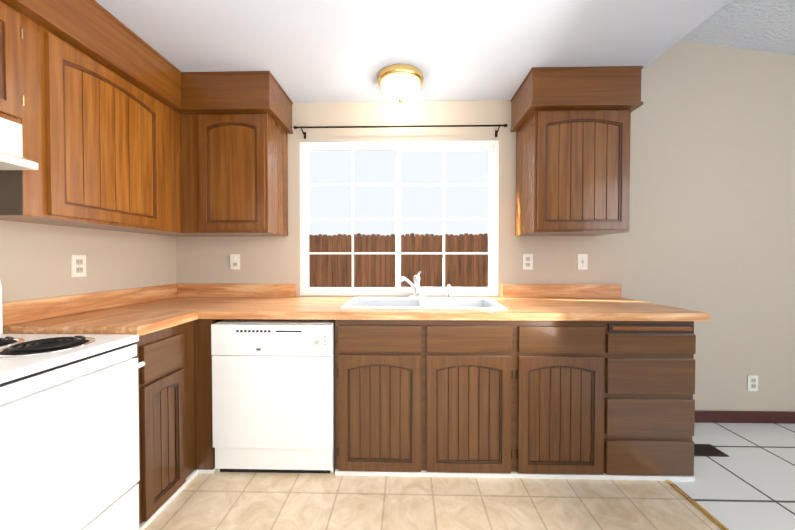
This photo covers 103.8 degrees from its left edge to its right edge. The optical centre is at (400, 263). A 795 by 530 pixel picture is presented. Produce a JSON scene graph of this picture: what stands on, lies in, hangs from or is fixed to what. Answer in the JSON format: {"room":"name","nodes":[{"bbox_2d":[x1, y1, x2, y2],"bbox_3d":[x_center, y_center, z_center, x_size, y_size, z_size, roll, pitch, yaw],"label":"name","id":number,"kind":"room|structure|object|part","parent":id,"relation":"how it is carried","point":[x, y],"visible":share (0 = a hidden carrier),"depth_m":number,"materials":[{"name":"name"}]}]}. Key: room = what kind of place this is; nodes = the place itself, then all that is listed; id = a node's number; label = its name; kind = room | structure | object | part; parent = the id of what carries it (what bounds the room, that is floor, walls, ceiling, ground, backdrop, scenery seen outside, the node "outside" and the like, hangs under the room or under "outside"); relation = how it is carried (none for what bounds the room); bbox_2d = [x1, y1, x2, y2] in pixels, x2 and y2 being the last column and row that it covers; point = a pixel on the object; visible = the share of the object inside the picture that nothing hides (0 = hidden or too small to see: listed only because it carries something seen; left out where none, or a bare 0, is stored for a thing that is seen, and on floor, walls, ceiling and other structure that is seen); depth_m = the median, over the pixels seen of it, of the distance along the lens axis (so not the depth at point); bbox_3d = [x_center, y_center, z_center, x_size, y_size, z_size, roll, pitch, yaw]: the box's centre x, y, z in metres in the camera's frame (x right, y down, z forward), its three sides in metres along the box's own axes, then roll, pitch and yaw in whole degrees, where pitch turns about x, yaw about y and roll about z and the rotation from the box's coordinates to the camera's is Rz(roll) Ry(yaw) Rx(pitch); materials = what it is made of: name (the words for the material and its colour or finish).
{"room":"kitchen","nodes":[
{"label":"kitchen","id":0,"kind":"room"},
{"bbox_2d":[0,220,175,301],"bbox_3d":[-1.834,-0.291,-0.207,0.150,3.000,5.140,0,1,1],"label":"wall","id":1,"kind":"structure","parent":0,"point":[35,260],"depth_m":1.65,"materials":[{"name":"beige paint"}]},
{"bbox_2d":[0,0,31,127],"bbox_3d":[-1.561,-0.852,1.006,0.338,0.655,0.413,0,1,1],"label":"upper cabinet","id":2,"kind":"object","parent":1,"relation":"attached to","point":[15,15],"depth_m":1.15,"materials":[{"name":"brown wood"}]},
{"bbox_2d":[0,117,37,169],"bbox_3d":[-1.556,-0.432,0.805,0.354,0.172,0.756,0,1,1],"label":"range hood","id":3,"kind":"object","parent":1,"relation":"attached to","point":[11,151],"visible":1,"depth_m":1.14,"materials":[{"name":"white metal"}]},
{"bbox_2d":[71,255,85,276],"bbox_3d":[-1.713,0.015,1.660,0.008,0.116,0.072,0,1,1],"label":"electrical outlet","id":4,"kind":"object","parent":1,"relation":"attached to","point":[78,265],"visible":1,"depth_m":1.65,"materials":[{"name":"white plastic"}]},
{"bbox_2d":[2,283,177,326],"bbox_3d":[-1.701,0.212,1.850,0.020,0.100,1.033,0,1,1],"label":"backsplash","id":5,"kind":"structure","parent":1,"relation":"attached to","point":[22,311],"depth_m":1.64,"materials":[{"name":"brown wood"}]},
{"bbox_2d":[95,0,729,101],"bbox_3d":[-0.153,-1.476,-0.213,3.210,0.630,5.040,0,1,1],"label":"ceiling","id":6,"kind":"structure","parent":0,"point":[349,50],"depth_m":1.64,"materials":[{"name":"white paint"}]},
{"bbox_2d":[377,64,423,102],"bbox_3d":[0.001,-1.115,2.010,0.300,0.158,0.300,0,1,1],"label":"ceiling light","id":7,"kind":"object","parent":6,"relation":"attached to","point":[400,83],"visible":1,"depth_m":1.92,"materials":[{"name":"white glass"}]},
{"bbox_3d":[0.001,-1.094,2.011,0.256,0.116,0.256,0,1,1],"label":"lamp shade","id":8,"kind":"part","parent":7,"relation":"part of","materials":[{"name":"white glass"}]},
{"bbox_2d":[144,467,720,529],"bbox_3d":[-0.250,1.248,-0.143,3.315,0.080,5.290,0,1,1],"label":"floor","id":9,"kind":"structure","parent":0,"point":[217,500],"depth_m":1.52,"materials":[{"name":"beige tile"}]},
{"bbox_2d":[0,281,144,529],"bbox_3d":[-1.390,0.622,0.933,0.683,1.140,0.760,0,1,1],"label":"stove","id":10,"kind":"object","parent":9,"relation":"on","point":[69,431],"visible":1,"depth_m":1.05,"materials":[{"name":"white metal"}]},
{"bbox_2d":[132,323,185,529],"bbox_3d":[-1.426,0.748,1.500,0.587,0.870,0.280,0,1,1],"label":"base cabinet","id":11,"kind":"object","parent":9,"relation":"on","point":[162,379],"depth_m":1.49,"materials":[{"name":"brown wood"}]},
{"bbox_2d":[3,311,197,338],"bbox_3d":[-1.415,0.289,1.521,0.607,0.043,0.385,0,1,1],"label":"countertop","id":12,"kind":"structure","parent":11,"relation":"on","point":[140,323],"depth_m":1.41,"materials":[{"name":"brown wood"}]},
{"bbox_2d":[186,315,224,485],"bbox_3d":[-1.375,0.740,2.003,0.666,0.870,0.729,0,1,1],"label":"base cabinet","id":13,"kind":"object","parent":9,"relation":"on","point":[200,452],"depth_m":1.73,"materials":[{"name":"brown wood"}]},
{"bbox_2d":[102,295,709,322],"bbox_3d":[-0.032,0.281,2.007,3.352,0.043,0.648,0,1,1],"label":"countertop","id":14,"kind":"structure","parent":13,"relation":"on","point":[493,309],"depth_m":1.77,"materials":[{"name":"brown wood"}]},
{"bbox_2d":[400,271,426,297],"bbox_3d":[0.097,0.154,2.153,0.191,0.194,0.254,0,1,1],"label":"faucet","id":15,"kind":"object","parent":14,"relation":"on","point":[416,279],"depth_m":2.23,"materials":[{"name":"silver metal"}]},
{"bbox_2d":[341,297,507,308],"bbox_3d":[0.141,0.347,2.040,0.960,0.190,0.500,0,1,1],"label":"sink","id":16,"kind":"object","parent":14,"relation":"in","point":[355,302],"depth_m":2.20,"materials":[{"name":"white ceramic"}]},
{"bbox_2d":[446,284,451,297],"bbox_3d":[0.350,0.201,2.241,0.044,0.096,0.058,0,1,1],"label":"soap dispenser","id":17,"kind":"object","parent":14,"relation":"on","point":[448,286],"depth_m":2.24,"materials":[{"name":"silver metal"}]},
{"bbox_2d":[211,319,335,472],"bbox_3d":[-0.700,0.753,2.002,0.668,0.845,0.626,0,1,1],"label":"dishwasher","id":18,"kind":"object","parent":9,"relation":"on","point":[273,395],"visible":0.98,"depth_m":1.72,"materials":[{"name":"white metal"}]},
{"bbox_2d":[176,41,794,411],"bbox_3d":[1.228,-0.331,2.370,6.160,3.000,0.150,0,1,1],"label":"wall","id":19,"kind":"structure","parent":0,"point":[712,188],"depth_m":2.28,"materials":[{"name":"beige paint"}]},
{"bbox_2d":[24,0,292,236],"bbox_3d":[-1.124,-0.691,1.755,0.606,1.000,1.169,0,1,1],"label":"upper cabinet","id":20,"kind":"object","parent":19,"relation":"attached to","point":[125,128],"depth_m":1.70,"materials":[{"name":"brown wood"}]},
{"bbox_2d":[230,254,239,268],"bbox_3d":[-1.247,-0.010,2.336,0.072,0.116,0.036,0,1,1],"label":"electrical outlet","id":21,"kind":"object","parent":19,"relation":"attached to","point":[234,261],"visible":1,"depth_m":2.35,"materials":[{"name":"white plastic"}]},
{"bbox_2d":[299,140,498,295],"bbox_3d":[-0.012,-0.333,2.362,1.488,1.153,0.071,0,1,1],"label":"window","id":22,"kind":"structure","parent":19,"relation":"in","point":[490,146],"depth_m":2.35,"materials":[{"name":"white plastic"}]},
{"bbox_2d":[178,283,621,298],"bbox_3d":[-0.032,0.205,2.320,3.298,0.100,0.020,0,1,1],"label":"backsplash","id":23,"kind":"structure","parent":19,"relation":"attached to","point":[509,291],"depth_m":2.29,"materials":[{"name":"brown wood"}]},
{"bbox_2d":[293,124,507,138],"bbox_3d":[-0.004,-0.960,2.269,1.540,0.066,0.085,0,1,1],"label":"curtain rod","id":24,"kind":"object","parent":19,"relation":"attached to","point":[496,131],"visible":1,"depth_m":2.23,"materials":[{"name":"black metal"}]},
{"bbox_2d":[523,254,532,269],"bbox_3d":[0.942,-0.010,2.301,0.072,0.116,0.008,0,1,1],"label":"electrical outlet","id":25,"kind":"object","parent":19,"relation":"attached to","point":[527,261],"visible":1,"depth_m":2.30,"materials":[{"name":"white plastic"}]},
{"bbox_2d":[510,66,642,235],"bbox_3d":[1.139,-0.696,2.096,0.655,1.000,0.388,0,1,1],"label":"upper cabinet","id":26,"kind":"object","parent":19,"relation":"attached to","point":[571,125],"depth_m":1.94,"materials":[{"name":"brown wood"}]},
{"bbox_2d":[577,254,587,269],"bbox_3d":[1.342,-0.009,2.288,0.072,0.116,0.018,0,1,1],"label":"light switch","id":27,"kind":"object","parent":19,"relation":"attached to","point":[582,261],"visible":1,"depth_m":2.29,"materials":[{"name":"white plastic"}]},
{"bbox_2d":[695,410,794,423],"bbox_3d":[2.908,1.128,2.274,2.597,0.085,0.014,0,1,1],"label":"baseboard","id":28,"kind":"structure","parent":19,"relation":"attached to","point":[784,417],"depth_m":2.28,"materials":[{"name":"red wood"}]},
{"bbox_2d":[747,375,757,390],"bbox_3d":[2.580,0.879,2.279,0.072,0.116,0.008,0,1,1],"label":"electrical outlet","id":29,"kind":"object","parent":19,"relation":"attached to","point":[752,382],"visible":1,"depth_m":2.28,"materials":[{"name":"white plastic"}]},
{"bbox_2d":[672,423,794,529],"bbox_3d":[2.829,1.250,-0.211,2.845,0.080,5.290,0,1,1],"label":"floor","id":30,"kind":"structure","parent":0,"point":[748,483],"depth_m":1.72,"materials":[{"name":"tile"}]},
{"bbox_2d":[665,480,728,529],"bbox_3d":[1.399,1.211,-0.509,0.032,0.007,4.433,0,1,1],"label":"threshold strip","id":31,"kind":"object","parent":30,"relation":"on","point":[714,520],"depth_m":1.51,"materials":[{"name":"gold metal"}]},
{"bbox_2d":[694,444,728,456],"bbox_3d":[1.849,1.172,1.955,0.300,0.007,0.120,0,1,1],"label":"floor vent","id":32,"kind":"object","parent":30,"relation":"in","point":[705,450],"visible":0.44,"depth_m":1.93,"materials":[{"name":"brown metal"}]},
{"bbox_2d":[680,0,794,54],"bbox_3d":[2.801,-1.524,-0.279,2.700,0.532,5.040,0,1,1],"label":"ceiling","id":33,"kind":"structure","parent":0,"point":[764,25],"depth_m":2.07,"materials":[{"name":"white paint"}]},
{"label":"outside","id":34,"kind":"structure","parent":0,"visible":0},
{"bbox_3d":[0.137,1.329,8.202,18.000,0.200,11.410,0,1,1],"label":"ground","id":35,"kind":"structure","parent":34,"visible":0},
{"bbox_2d":[309,233,488,286],"bbox_3d":[0.088,0.349,5.923,6.803,1.830,0.069,0,1,1],"label":"fence","id":36,"kind":"object","parent":35,"relation":"on","point":[379,270],"depth_m":5.89,"materials":[{"name":"brown wood"}]}
]}

